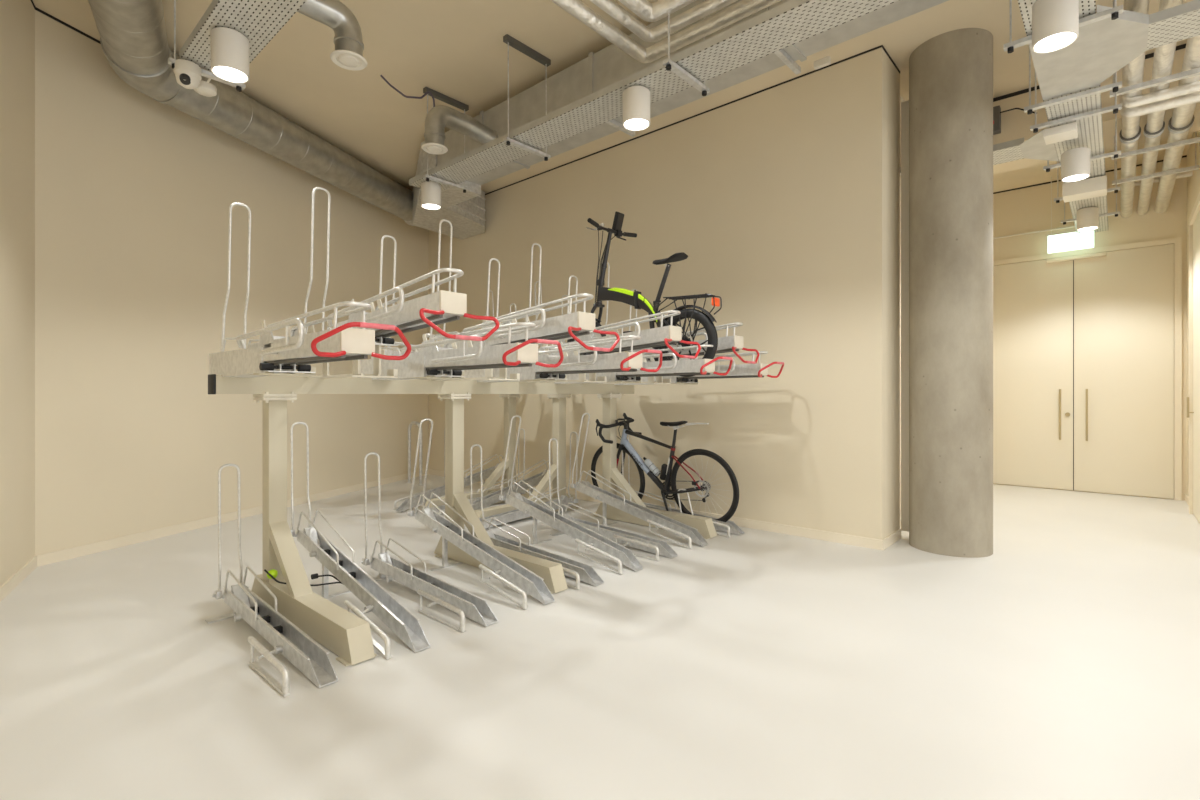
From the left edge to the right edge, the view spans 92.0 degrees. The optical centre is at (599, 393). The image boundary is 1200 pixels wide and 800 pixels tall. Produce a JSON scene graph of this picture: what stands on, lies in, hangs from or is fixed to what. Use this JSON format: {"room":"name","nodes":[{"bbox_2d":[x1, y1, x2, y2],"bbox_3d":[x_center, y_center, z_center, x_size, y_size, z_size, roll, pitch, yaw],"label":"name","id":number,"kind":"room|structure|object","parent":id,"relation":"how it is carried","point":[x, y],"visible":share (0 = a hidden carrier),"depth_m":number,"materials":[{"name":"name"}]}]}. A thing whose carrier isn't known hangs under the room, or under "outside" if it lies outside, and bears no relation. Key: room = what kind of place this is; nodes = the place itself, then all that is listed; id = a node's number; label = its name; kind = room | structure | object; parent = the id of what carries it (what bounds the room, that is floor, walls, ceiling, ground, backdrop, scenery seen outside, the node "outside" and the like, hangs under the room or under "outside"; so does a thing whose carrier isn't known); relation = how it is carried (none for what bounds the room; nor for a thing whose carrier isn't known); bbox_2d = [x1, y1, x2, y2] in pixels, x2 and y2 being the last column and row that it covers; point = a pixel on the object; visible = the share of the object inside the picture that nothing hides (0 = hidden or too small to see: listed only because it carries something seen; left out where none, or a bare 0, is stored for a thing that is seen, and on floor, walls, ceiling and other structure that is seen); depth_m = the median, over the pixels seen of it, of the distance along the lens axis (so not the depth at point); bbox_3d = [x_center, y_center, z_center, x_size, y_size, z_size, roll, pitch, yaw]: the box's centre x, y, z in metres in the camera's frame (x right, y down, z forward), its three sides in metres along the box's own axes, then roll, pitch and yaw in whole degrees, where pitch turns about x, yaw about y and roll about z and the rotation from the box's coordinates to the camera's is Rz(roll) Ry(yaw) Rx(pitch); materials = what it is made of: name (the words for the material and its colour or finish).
{"room":"bicycle storage room","nodes":[
{"label":"bicycle storage room","id":0,"kind":"room"},
{"bbox_2d":[0,0,34,585],"bbox_3d":[-1.224,-0.730,-0.206,0.180,3.820,9.832,0,0,-33],"label":"wall","id":1,"kind":"structure","parent":0,"point":[17,17],"depth_m":3.57,"materials":[{"name":"beige paint"}]},
{"bbox_2d":[0,556,36,601],"bbox_3d":[-1.144,1.143,-0.153,0.012,0.075,9.832,0,0,-33],"label":"baseboard","id":2,"kind":"structure","parent":1,"relation":"attached to","point":[19,576],"depth_m":3.56,"materials":[{"name":"beige"}]},
{"bbox_2d":[35,10,427,555],"bbox_3d":[-3.283,-0.730,6.280,0.180,3.820,4.797,0,0,16],"label":"wall","id":3,"kind":"structure","parent":0,"point":[135,193],"depth_m":4.83,"materials":[{"name":"beige paint"}]},
{"bbox_2d":[36,7,100,43],"bbox_3d":[-3.195,-2.631,6.255,0.004,0.018,4.797,0,0,16],"label":"trim","id":4,"kind":"structure","parent":3,"relation":"attached to","point":[37,9],"depth_m":4.13,"materials":[{"name":"grey"}]},
{"bbox_2d":[37,469,427,566],"bbox_3d":[-3.191,1.143,6.254,0.012,0.075,4.797,0,0,16],"label":"baseboard","id":5,"kind":"structure","parent":3,"relation":"attached to","point":[57,556],"depth_m":4.89,"materials":[{"name":"beige"}]},
{"bbox_2d":[0,474,1199,799],"bbox_3d":[0.912,1.230,3.946,12.700,0.100,12.300,0,0,42],"label":"floor","id":6,"kind":"structure","parent":0,"point":[1062,662],"depth_m":2.38,"materials":[{"name":"concrete"}]},
{"bbox_2d":[205,464,337,696],"bbox_3d":[-1.605,0.781,2.733,1.274,0.797,0.222,0,0,44],"label":"tray","id":7,"kind":"object","parent":6,"relation":"on","point":[308,656],"visible":1,"depth_m":2.68,"materials":[{"name":"metal"}]},
{"bbox_2d":[290,422,429,659],"bbox_3d":[-1.341,0.676,3.137,0.282,1.007,1.424,0,0,-44],"label":"tray","id":8,"kind":"object","parent":6,"relation":"on","point":[405,624],"visible":0.94,"depth_m":3.08,"materials":[{"name":"metal"}]},
{"bbox_2d":[405,421,423,485],"bbox_3d":[-2.429,0.769,7.605,0.380,0.821,0.100,0,0,42],"label":"stand","id":9,"kind":"object","parent":6,"relation":"on","point":[413,422],"visible":0.8,"depth_m":7.61,"materials":[{"name":"metal"}]},
{"bbox_2d":[361,452,497,631],"bbox_3d":[-1.058,0.781,3.344,1.274,0.797,0.222,0,0,44],"label":"tray","id":10,"kind":"object","parent":6,"relation":"on","point":[456,599],"visible":1,"depth_m":3.34,"materials":[{"name":"metal"}]},
{"bbox_2d":[393,454,503,511],"bbox_3d":[-1.539,0.676,6.300,1.424,1.007,0.282,0,0,-44],"label":"tray","id":11,"kind":"object","parent":6,"relation":"on","point":[476,477],"visible":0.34,"depth_m":6.11,"materials":[{"name":"metal"}]},
{"bbox_2d":[208,345,716,665],"bbox_3d":[-0.506,0.463,4.108,1.290,1.435,3.670,0,0,42],"label":"frame","id":12,"kind":"object","parent":6,"relation":"on","point":[342,632],"visible":0.86,"depth_m":3.40,"materials":[{"name":"beige metal"}]},
{"bbox_2d":[264,569,343,585],"bbox_3d":[-1.510,1.046,3.171,0.575,0.240,0.203,0,0,-25],"label":"lock","id":13,"kind":"object","parent":12,"relation":"on","point":[313,576],"visible":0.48,"depth_m":3.11,"materials":[{"name":"black rubber"}]},
{"bbox_2d":[209,202,410,377],"bbox_3d":[-1.440,-0.540,2.629,1.729,0.910,0.373,0,0,42],"label":"bike rack","id":14,"kind":"object","parent":12,"relation":"on","point":[276,354],"visible":1,"depth_m":2.42,"materials":[{"name":"metal"}]},
{"bbox_2d":[304,187,498,345],"bbox_3d":[-1.178,-0.686,2.948,1.694,0.998,0.388,0,0,42],"label":"tray","id":15,"kind":"object","parent":12,"relation":"on","point":[433,309],"visible":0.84,"depth_m":2.57,"materials":[{"name":"metal"}]},
{"bbox_2d":[357,235,563,380],"bbox_3d":[-0.890,-0.540,3.244,1.729,0.910,0.373,0,0,42],"label":"tray","id":16,"kind":"object","parent":12,"relation":"on","point":[432,360],"visible":0.77,"depth_m":3.04,"materials":[{"name":"metal"}]},
{"bbox_2d":[415,219,619,351],"bbox_3d":[-0.628,-0.686,3.563,1.694,0.998,0.388,0,0,42],"label":"tray","id":17,"kind":"object","parent":12,"relation":"on","point":[579,323],"visible":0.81,"depth_m":3.19,"materials":[{"name":"metal"}]},
{"bbox_2d":[464,258,662,382],"bbox_3d":[-0.340,-0.540,3.859,1.729,0.910,0.373,0,0,42],"label":"tray","id":18,"kind":"object","parent":12,"relation":"on","point":[631,361],"visible":0.75,"depth_m":3.62,"materials":[{"name":"metal"}]},
{"bbox_2d":[528,243,700,358],"bbox_3d":[-0.078,-0.686,4.178,1.694,0.998,0.388,0,0,42],"label":"tray","id":19,"kind":"object","parent":12,"relation":"on","point":[669,335],"visible":0.62,"depth_m":3.81,"materials":[{"name":"metal"}]},
{"bbox_2d":[552,275,732,383],"bbox_3d":[0.210,-0.540,4.474,1.729,0.910,0.373,0,0,42],"label":"tray","id":20,"kind":"object","parent":12,"relation":"on","point":[675,367],"visible":0.58,"depth_m":4.15,"materials":[{"name":"metal"}]},
{"bbox_2d":[567,211,721,376],"bbox_3d":[0.264,-0.795,4.473,1.471,1.347,0.578,0,0,42],"label":"bike","id":21,"kind":"object","parent":20,"relation":"on","point":[635,298],"visible":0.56,"depth_m":4.29,"materials":[{"name":"black metal"}]},
{"bbox_2d":[602,262,758,363],"bbox_3d":[0.472,-0.686,4.793,1.694,0.998,0.388,0,0,42],"label":"tray","id":22,"kind":"object","parent":12,"relation":"on","point":[733,343],"visible":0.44,"depth_m":4.34,"materials":[{"name":"metal"}]},
{"bbox_2d":[614,289,783,384],"bbox_3d":[0.760,-0.540,5.089,1.729,0.910,0.373,0,0,42],"label":"tray","id":23,"kind":"object","parent":12,"relation":"on","point":[738,370],"visible":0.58,"depth_m":4.72,"materials":[{"name":"metal"}]},
{"bbox_2d":[415,428,524,513],"bbox_3d":[-1.324,0.781,6.009,0.222,0.797,1.274,0,0,44],"label":"tray","id":24,"kind":"object","parent":6,"relation":"on","point":[441,507],"visible":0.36,"depth_m":6.31,"materials":[{"name":"metal"}]},
{"bbox_2d":[407,418,554,608],"bbox_3d":[-0.804,0.676,3.729,0.282,1.007,1.412,0,0,-44],"label":"tray","id":25,"kind":"object","parent":6,"relation":"on","point":[522,580],"visible":0.99,"depth_m":3.67,"materials":[{"name":"metal"}]},
{"bbox_2d":[438,453,552,514],"bbox_3d":[-0.935,0.676,5.760,1.424,1.007,0.282,0,0,-44],"label":"tray","id":26,"kind":"object","parent":6,"relation":"on","point":[490,499],"visible":0.41,"depth_m":5.81,"materials":[{"name":"metal"}]},
{"bbox_2d":[425,394,578,519],"bbox_3d":[-1.087,0.463,5.935,1.592,1.435,1.300,0,0,42],"label":"frame","id":27,"kind":"object","parent":6,"relation":"on","point":[559,400],"visible":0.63,"depth_m":5.85,"materials":[{"name":"beige metal"}]},
{"bbox_2d":[381,290,493,355],"bbox_3d":[-1.633,-0.686,6.200,0.388,0.998,1.694,0,0,42],"label":"tray","id":28,"kind":"object","parent":27,"relation":"on","point":[384,351],"visible":0.1,"depth_m":5.72,"materials":[{"name":"metal"}]},
{"bbox_2d":[423,281,547,347],"bbox_3d":[-1.030,-0.686,5.660,0.388,0.998,1.694,0,0,42],"label":"tray","id":29,"kind":"object","parent":27,"relation":"on","point":[427,335],"visible":0.08,"depth_m":6.05,"materials":[{"name":"metal"}]},
{"bbox_2d":[464,432,577,530],"bbox_3d":[-0.720,0.781,5.470,0.222,0.797,1.274,0,0,44],"label":"tray","id":30,"kind":"object","parent":6,"relation":"on","point":[513,515],"visible":0.68,"depth_m":5.57,"materials":[{"name":"metal"}]},
{"bbox_2d":[470,444,603,589],"bbox_3d":[-0.508,0.781,3.959,1.274,0.797,0.222,0,0,44],"label":"tray","id":31,"kind":"object","parent":6,"relation":"on","point":[580,571],"visible":0.6,"depth_m":3.95,"materials":[{"name":"metal"}]},
{"bbox_2d":[499,415,642,573],"bbox_3d":[-0.258,0.676,4.340,0.282,1.007,1.412,0,0,-44],"label":"tray","id":32,"kind":"object","parent":6,"relation":"on","point":[582,535],"visible":1,"depth_m":4.32,"materials":[{"name":"metal"}]},
{"bbox_2d":[549,438,677,560],"bbox_3d":[0.032,0.781,4.563,1.274,0.797,0.222,0,0,44],"label":"tray","id":33,"kind":"object","parent":6,"relation":"on","point":[659,547],"visible":0.73,"depth_m":4.48,"materials":[{"name":"metal"}]},
{"bbox_2d":[570,413,707,548],"bbox_3d":[0.296,0.676,4.959,0.282,1.007,1.412,0,0,-44],"label":"tray","id":34,"kind":"object","parent":6,"relation":"on","point":[691,534],"visible":1,"depth_m":4.96,"materials":[{"name":"metal"}]},
{"bbox_2d":[622,434,744,536],"bbox_3d":[0.685,0.781,5.233,1.274,0.797,0.222,0,0,44],"label":"tray","id":35,"kind":"object","parent":6,"relation":"on","point":[729,527],"visible":0.34,"depth_m":5.11,"materials":[{"name":"metal"}]},
{"bbox_2d":[591,413,738,521],"bbox_3d":[0.549,0.672,5.398,1.634,0.968,0.473,0,0,30],"label":"bike","id":36,"kind":"object","parent":35,"relation":"on","point":[667,473],"visible":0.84,"depth_m":5.26,"materials":[{"name":"black metal"}]},
{"bbox_2d":[596,419,603,435],"bbox_3d":[-0.002,0.319,5.487,0.110,0.161,0.039,0,0,42],"label":"hood","id":37,"kind":"object","parent":36,"relation":"attached to","point":[599,424],"depth_m":5.48,"materials":[{"name":"black rubber"}]},
{"bbox_2d":[643,457,660,475],"bbox_3d":[0.482,0.677,5.399,0.183,0.170,0.073,0,0,42],"label":"water bottle","id":38,"kind":"object","parent":36,"relation":"on","point":[649,468],"depth_m":5.39,"materials":[{"name":"white plastic"}]},
{"bbox_2d":[889,59,899,534],"bbox_3d":[2.243,-0.730,4.729,0.300,3.820,0.300,0,0,42],"label":"wall pier","id":39,"kind":"object","parent":6,"relation":"on","point":[894,75],"visible":0.21,"depth_m":4.61,"materials":[{"name":"beige paint"}]},
{"bbox_2d":[882,529,900,549],"bbox_3d":[2.295,1.143,4.553,0.012,0.075,0.492,0,0,42],"label":"baseboard","id":40,"kind":"object","parent":39,"relation":"attached to","point":[894,537],"visible":1,"depth_m":4.53,"materials":[{"name":"beige"}]},
{"bbox_2d":[901,100,908,531],"bbox_3d":[2.517,-0.635,4.735,0.090,3.510,0.055,0,0,42],"label":"pipe cover","id":41,"kind":"object","parent":39,"relation":"attached to","point":[904,105],"visible":0.56,"depth_m":4.72,"materials":[{"name":"white plastic"}]},
{"bbox_2d":[909,28,992,557],"bbox_3d":[2.689,-0.730,4.451,0.552,3.820,0.552,0,0,42],"label":"concrete column","id":42,"kind":"structure","parent":6,"relation":"on","point":[951,72],"depth_m":4.22,"materials":[{"name":"grey concrete"}]},
{"bbox_2d":[33,0,1193,193],"bbox_3d":[0.912,-2.690,3.946,12.700,0.100,12.300,0,0,42],"label":"ceiling","id":43,"kind":"structure","parent":0,"point":[456,49],"depth_m":4.58,"materials":[{"name":"beige paint"}]},
{"bbox_2d":[168,0,245,91],"bbox_3d":[-2.300,-2.241,3.398,0.045,0.797,0.380,0,0,42],"label":"hanger","id":44,"kind":"object","parent":43,"relation":"hanging from","point":[239,86],"visible":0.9,"depth_m":3.38,"materials":[{"name":"metal"}]},
{"bbox_2d":[194,78,216,96],"bbox_3d":[-2.366,-1.851,3.484,0.188,0.067,0.120,0,0,42],"label":"smoke detector","id":45,"kind":"object","parent":44,"relation":"attached to","point":[207,89],"visible":0.88,"depth_m":3.48,"materials":[{"name":"white plastic"}]},
{"bbox_2d":[179,0,306,70],"bbox_3d":[0.599,-1.925,0.805,7.780,0.050,0.280,0,0,42],"label":"cable tray","id":46,"kind":"object","parent":43,"relation":"hanging from","point":[259,21],"visible":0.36,"depth_m":2.96,"materials":[{"name":"metal"}]},
{"bbox_2d":[173,59,201,88],"bbox_3d":[-2.367,-1.824,3.324,0.132,0.128,0.132,0,0,42],"label":"dome camera","id":47,"kind":"object","parent":46,"relation":"attached to","point":[188,74],"visible":1,"depth_m":3.28,"materials":[{"name":"white plastic"}]},
{"bbox_2d":[211,27,248,82],"bbox_3d":[-1.956,-1.792,3.063,0.173,0.207,0.173,0,0,42],"label":"ceiling spotlight","id":48,"kind":"object","parent":46,"relation":"attached to","point":[229,47],"visible":1,"depth_m":3.00,"materials":[{"name":"white metal"}]},
{"bbox_2d":[88,0,413,225],"bbox_3d":[-2.130,-2.420,3.201,2.176,0.430,8.852,0,0,-16],"label":"duct","id":49,"kind":"object","parent":43,"relation":"hanging from","point":[133,34],"visible":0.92,"depth_m":4.77,"materials":[{"name":"metal"}]},
{"bbox_2d":[297,0,366,70],"bbox_3d":[-1.696,-2.175,3.309,0.208,0.341,0.736,0,0,42],"label":"air diffuser","id":50,"kind":"object","parent":49,"relation":"attached to","point":[348,39],"visible":1,"depth_m":3.43,"materials":[{"name":"silver metal"}]},
{"bbox_2d":[413,0,948,239],"bbox_3d":[1.499,-2.342,3.905,10.470,0.445,1.500,0,0,42],"label":"duct","id":51,"kind":"object","parent":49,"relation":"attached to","point":[611,64],"depth_m":4.55,"materials":[{"name":"metal"}]},
{"bbox_2d":[421,106,497,153],"bbox_3d":[-1.181,-2.181,4.905,0.208,0.394,0.707,0,0,42],"label":"air diffuser","id":52,"kind":"object","parent":51,"relation":"attached to","point":[438,118],"visible":0.97,"depth_m":4.75,"materials":[{"name":"silver metal"}]},
{"bbox_2d":[380,75,434,106],"bbox_3d":[-1.601,-2.467,4.872,0.474,0.296,0.051,0,0,-38],"label":"cable","id":53,"kind":"object","parent":43,"relation":"hanging from","point":[385,80],"visible":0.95,"depth_m":4.86,"materials":[{"name":"grey plastic"}]},
{"bbox_2d":[423,87,468,192],"bbox_3d":[-1.364,-2.241,5.150,0.045,0.797,0.440,0,0,42],"label":"hanger","id":54,"kind":"object","parent":43,"relation":"hanging from","point":[437,95],"visible":0.93,"depth_m":5.13,"materials":[{"name":"metal"}]},
{"bbox_2d":[409,0,898,190],"bbox_3d":[1.563,-1.925,2.499,8.600,0.050,0.280,0,0,42],"label":"cable tray","id":55,"kind":"object","parent":54,"relation":"hanging from","point":[791,22],"visible":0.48,"depth_m":3.44,"materials":[{"name":"metal"}]},
{"bbox_2d":[421,181,440,209],"bbox_3d":[-1.524,-1.792,5.226,0.173,0.207,0.173,0,0,42],"label":"ceiling spotlight","id":56,"kind":"object","parent":55,"relation":"attached to","point":[430,190],"visible":1,"depth_m":5.16,"materials":[{"name":"white metal"}]},
{"bbox_2d":[623,86,649,130],"bbox_3d":[0.229,-1.792,3.632,0.173,0.207,0.173,0,0,42],"label":"ceiling spotlight","id":57,"kind":"object","parent":55,"relation":"attached to","point":[636,99],"visible":1,"depth_m":3.56,"materials":[{"name":"white metal"}]},
{"bbox_2d":[503,34,550,160],"bbox_3d":[-0.552,-2.241,4.424,0.045,0.797,0.440,0,0,42],"label":"hanger","id":58,"kind":"object","parent":43,"relation":"hanging from","point":[507,39],"visible":1,"depth_m":4.41,"materials":[{"name":"metal"}]},
{"bbox_2d":[618,0,695,21],"bbox_3d":[1.459,-2.200,0.255,5.965,0.090,3.165,0,0,42],"label":"insulated pipe","id":59,"kind":"object","parent":43,"relation":"hanging from","point":[647,11],"visible":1,"depth_m":3.26,"materials":[{"name":"metal"}]},
{"bbox_2d":[590,0,737,41],"bbox_3d":[1.465,-2.180,0.338,6.066,0.072,3.296,0,0,42],"label":"insulated pipe","id":60,"kind":"object","parent":43,"relation":"hanging from","point":[610,7],"visible":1,"depth_m":3.33,"materials":[{"name":"metal"}]},
{"bbox_2d":[550,0,780,62],"bbox_3d":[1.456,-2.160,0.430,6.202,0.084,3.422,0,0,42],"label":"insulated pipe","id":61,"kind":"object","parent":43,"relation":"hanging from","point":[578,9],"visible":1,"depth_m":3.38,"materials":[{"name":"metal"}]},
{"bbox_2d":[663,0,709,95],"bbox_3d":[0.516,-2.241,3.428,0.045,0.797,0.440,0,0,42],"label":"hanger","id":62,"kind":"object","parent":43,"relation":"hanging from","point":[668,63],"visible":0.9,"depth_m":3.37,"materials":[{"name":"metal"}]},
{"bbox_2d":[814,56,830,69],"bbox_3d":[1.756,-2.615,4.574,0.120,0.050,0.040,0,0,42],"label":"clip","id":63,"kind":"object","parent":43,"relation":"attached to","point":[825,61],"visible":1,"depth_m":4.56,"materials":[{"name":"white plastic"}]},
{"bbox_2d":[1003,0,1122,52],"bbox_3d":[2.369,-2.241,2.979,0.480,0.797,0.040,0,0,42],"label":"hanger","id":64,"kind":"object","parent":43,"relation":"hanging from","point":[1114,12],"visible":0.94,"depth_m":2.92,"materials":[{"name":"metal"}]},
{"bbox_2d":[900,0,1199,232],"bbox_3d":[3.787,-1.923,4.663,2.510,0.054,5.557,0,0,21],"label":"cable tray","id":65,"kind":"object","parent":64,"relation":"hanging from","point":[1103,47],"visible":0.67,"depth_m":3.34,"materials":[{"name":"metal"}]},
{"bbox_2d":[1032,0,1078,52],"bbox_3d":[2.135,-1.752,2.719,0.173,0.207,0.173,0,0,42],"label":"ceiling spotlight","id":66,"kind":"object","parent":65,"relation":"attached to","point":[1055,23],"visible":1,"depth_m":2.67,"materials":[{"name":"white metal"}]},
{"bbox_2d":[1044,122,1077,144],"bbox_3d":[3.256,-1.840,4.091,0.180,0.055,0.180,0,0,42],"label":"emergency light","id":67,"kind":"object","parent":65,"relation":"attached to","point":[1068,131],"visible":1,"depth_m":4.05,"materials":[{"name":"white plastic"}]},
{"bbox_2d":[1061,147,1089,181],"bbox_3d":[3.634,-1.752,4.424,0.173,0.207,0.173,0,0,42],"label":"ceiling spotlight","id":68,"kind":"object","parent":65,"relation":"attached to","point":[1075,162],"visible":1,"depth_m":4.37,"materials":[{"name":"white metal"}]},
{"bbox_2d":[1062,175,1106,202],"bbox_3d":[4.335,-1.830,5.179,0.300,0.120,0.220,0,0,42],"label":"box","id":69,"kind":"object","parent":65,"relation":"attached to","point":[1096,186],"visible":1,"depth_m":5.12,"materials":[{"name":"white plastic"}]},
{"bbox_2d":[1077,207,1098,230],"bbox_3d":[4.994,-1.792,5.931,0.173,0.207,0.173,0,0,42],"label":"ceiling spotlight","id":70,"kind":"object","parent":65,"relation":"attached to","point":[1088,217],"visible":1,"depth_m":5.87,"materials":[{"name":"white metal"}]},
{"bbox_2d":[1047,176,1093,252],"bbox_3d":[5.606,-2.175,6.900,0.440,0.930,0.036,0,0,42],"label":"exit sign","id":71,"kind":"object","parent":43,"relation":"hanging from","point":[1068,240],"visible":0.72,"depth_m":6.90,"materials":[{"name":"white plastic"}]},
{"bbox_2d":[1024,0,1121,114],"bbox_3d":[2.982,-2.241,3.665,0.480,0.797,0.040,0,0,42],"label":"hanger","id":72,"kind":"object","parent":43,"relation":"hanging from","point":[1029,109],"visible":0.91,"depth_m":3.67,"materials":[{"name":"metal"}]},
{"bbox_2d":[1030,71,1121,132],"bbox_3d":[3.222,-2.241,3.934,0.480,0.797,0.040,0,0,42],"label":"hanger","id":73,"kind":"object","parent":43,"relation":"hanging from","point":[1116,107],"visible":0.81,"depth_m":3.93,"materials":[{"name":"metal"}]},
{"bbox_2d":[1043,113,1120,171],"bbox_3d":[3.869,-2.241,4.657,0.480,0.797,0.040,0,0,42],"label":"hanger","id":74,"kind":"object","parent":43,"relation":"hanging from","point":[1116,153],"visible":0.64,"depth_m":4.55,"materials":[{"name":"metal"}]},
{"bbox_2d":[1054,159,1120,202],"bbox_3d":[4.568,-2.241,5.439,0.480,0.797,0.040,0,0,42],"label":"hanger","id":75,"kind":"object","parent":43,"relation":"hanging from","point":[1116,188],"visible":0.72,"depth_m":5.30,"materials":[{"name":"metal"}]},
{"bbox_2d":[1061,193,1119,224],"bbox_3d":[5.202,-2.241,6.148,0.480,0.797,0.040,0,0,42],"label":"hanger","id":76,"kind":"object","parent":43,"relation":"hanging from","point":[1116,213],"visible":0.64,"depth_m":6.08,"materials":[{"name":"metal"}]},
{"bbox_2d":[1110,1,1199,97],"bbox_3d":[3.652,-2.320,3.710,0.580,0.640,0.040,0,0,42],"label":"hanger","id":77,"kind":"object","parent":43,"relation":"hanging from","point":[1190,73],"visible":0.66,"depth_m":3.74,"materials":[{"name":"metal"}]},
{"bbox_2d":[1120,0,1149,217],"bbox_3d":[4.088,-2.100,4.460,0.104,0.104,6.100,0,0,42],"label":"insulated pipe","id":78,"kind":"object","parent":77,"relation":"hanging from","point":[1133,72],"visible":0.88,"depth_m":4.45,"materials":[{"name":"metal"}]},
{"bbox_2d":[1120,126,1140,140],"bbox_3d":[4.255,-2.100,4.646,0.128,0.128,0.024,0,0,42],"label":"clamp","id":79,"kind":"object","parent":78,"relation":"attached to","point":[1139,132],"visible":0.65,"depth_m":4.64,"materials":[{"name":"grey"}]},
{"bbox_2d":[1120,80,1199,107],"bbox_3d":[4.303,-2.056,3.477,1.758,0.141,0.087,0,0,42],"label":"pipe","id":80,"kind":"object","parent":78,"relation":"attached to","point":[1128,102],"visible":0.88,"depth_m":3.90,"materials":[{"name":"metal"}]},
{"bbox_2d":[1120,91,1199,117],"bbox_3d":[4.377,-2.026,3.558,1.758,0.141,0.087,0,0,42],"label":"pipe","id":81,"kind":"object","parent":78,"relation":"attached to","point":[1191,98],"visible":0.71,"depth_m":3.98,"materials":[{"name":"metal"}]},
{"bbox_2d":[1154,35,1199,212],"bbox_3d":[4.305,-2.100,4.267,0.116,0.116,6.100,0,0,42],"label":"insulated pipe","id":82,"kind":"object","parent":77,"relation":"hanging from","point":[1182,116],"visible":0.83,"depth_m":4.58,"materials":[{"name":"metal"}]},
{"bbox_2d":[1169,115,1193,130],"bbox_3d":[4.471,-2.100,4.453,0.140,0.140,0.024,0,0,42],"label":"clamp","id":83,"kind":"object","parent":82,"relation":"attached to","point":[1192,121],"visible":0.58,"depth_m":4.46,"materials":[{"name":"grey"}]},
{"bbox_2d":[1112,132,1198,184],"bbox_3d":[5.119,-2.320,5.350,0.580,0.640,0.040,0,0,42],"label":"hanger","id":84,"kind":"object","parent":43,"relation":"hanging from","point":[1196,167],"visible":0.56,"depth_m":5.31,"materials":[{"name":"metal"}]},
{"bbox_2d":[1111,136,1199,159],"bbox_3d":[4.585,-2.320,4.753,0.580,0.640,0.040,0,0,42],"label":"hanger","id":85,"kind":"object","parent":43,"relation":"hanging from","point":[1193,140],"visible":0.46,"depth_m":4.75,"materials":[{"name":"metal"}]},
{"bbox_2d":[428,47,888,539],"bbox_3d":[-0.142,-0.730,6.539,6.270,3.820,0.180,0,0,42],"label":"wall","id":86,"kind":"structure","parent":0,"point":[776,199],"depth_m":5.17,"materials":[{"name":"beige paint"}]},
{"bbox_2d":[428,469,881,549],"bbox_3d":[-0.206,1.143,6.468,6.270,0.075,0.012,0,0,42],"label":"baseboard","id":87,"kind":"structure","parent":86,"relation":"attached to","point":[859,541],"depth_m":4.87,"materials":[{"name":"beige"}]},
{"bbox_2d":[485,45,881,194],"bbox_3d":[-0.204,-2.633,6.471,6.270,0.014,0.004,0,0,42],"label":"trim","id":88,"kind":"structure","parent":86,"relation":"attached to","point":[880,46],"depth_m":5.38,"materials":[{"name":"grey"}]},
{"bbox_2d":[900,95,903,527],"bbox_3d":[3.623,-0.730,6.332,0.180,3.820,3.930,0,0,42],"label":"wall","id":89,"kind":"structure","parent":0,"point":[901,98],"depth_m":5.11,"materials":[{"name":"beige paint"}]},
{"bbox_2d":[993,105,1034,134],"bbox_3d":[3.547,-2.420,5.075,0.463,0.220,0.086,0,0,42],"label":"junction box","id":90,"kind":"object","parent":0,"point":[997,112],"visible":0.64,"depth_m":5.08,"materials":[{"name":"grey"}]},
{"bbox_2d":[993,157,1186,499],"bbox_3d":[5.805,-0.730,7.138,2.400,3.820,0.180,0,0,42],"label":"wall","id":91,"kind":"structure","parent":0,"point":[1024,210],"depth_m":6.86,"materials":[{"name":"beige paint"}]},
{"bbox_2d":[993,225,1074,238],"bbox_3d":[5.410,-2.030,7.303,1.170,0.022,0.021,0,0,42],"label":"conduit","id":92,"kind":"object","parent":91,"relation":"attached to","point":[1073,225],"visible":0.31,"depth_m":7.26,"materials":[{"name":"white plastic"}]},
{"bbox_2d":[993,237,1181,500],"bbox_3d":[5.739,-0.280,7.018,1.860,2.920,0.086,0,0,42],"label":"door","id":93,"kind":"structure","parent":91,"relation":"in","point":[1087,343],"depth_m":6.91,"materials":[{"name":"beige wood"}]},
{"bbox_2d":[993,155,1186,193],"bbox_3d":[5.744,-2.631,7.069,2.000,0.018,0.004,0,0,42],"label":"trim","id":94,"kind":"structure","parent":91,"relation":"attached to","point":[1185,155],"depth_m":7.25,"materials":[{"name":"grey"}]},
{"bbox_2d":[1137,0,1183,214],"bbox_3d":[4.193,-2.100,4.367,0.096,0.096,6.100,0,0,42],"label":"insulated pipe","id":95,"kind":"object","parent":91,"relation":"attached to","point":[1163,59],"visible":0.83,"depth_m":4.36,"materials":[{"name":"metal"}]},
{"bbox_2d":[1187,131,1199,495],"bbox_3d":[5.524,-0.730,5.188,0.180,3.820,3.100,0,0,42],"label":"wall","id":96,"kind":"structure","parent":0,"point":[1193,182],"depth_m":6.25,"materials":[{"name":"beige paint"}]},
{"bbox_2d":[993,44,1185,101],"bbox_3d":[3.809,-2.625,4.906,2.000,0.030,0.008,0,0,42],"label":"trim","id":97,"kind":"structure","parent":96,"relation":"attached to","point":[1182,46],"depth_m":5.01,"materials":[{"name":"grey metal"}]},
{"bbox_2d":[993,48,1199,173],"bbox_3d":[4.062,-2.420,5.188,2.000,0.440,0.750,0,0,42],"label":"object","id":98,"kind":"structure","parent":96,"relation":"attached to","point":[1015,124],"depth_m":4.98,"materials":[{"name":"beige paint"}]},
{"bbox_2d":[1120,171,1192,185],"bbox_3d":[5.748,-2.220,5.994,0.540,0.060,0.060,0,0,42],"label":"pipe","id":99,"kind":"object","parent":96,"relation":"attached to","point":[1189,173],"visible":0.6,"depth_m":5.86,"materials":[{"name":"white plastic"}]},
{"bbox_2d":[1187,192,1199,523],"bbox_3d":[5.325,-0.280,5.152,0.070,2.920,1.580,0,0,42],"label":"door","id":100,"kind":"structure","parent":96,"relation":"in","point":[1193,401],"depth_m":5.56,"materials":[{"name":"beige wood"}]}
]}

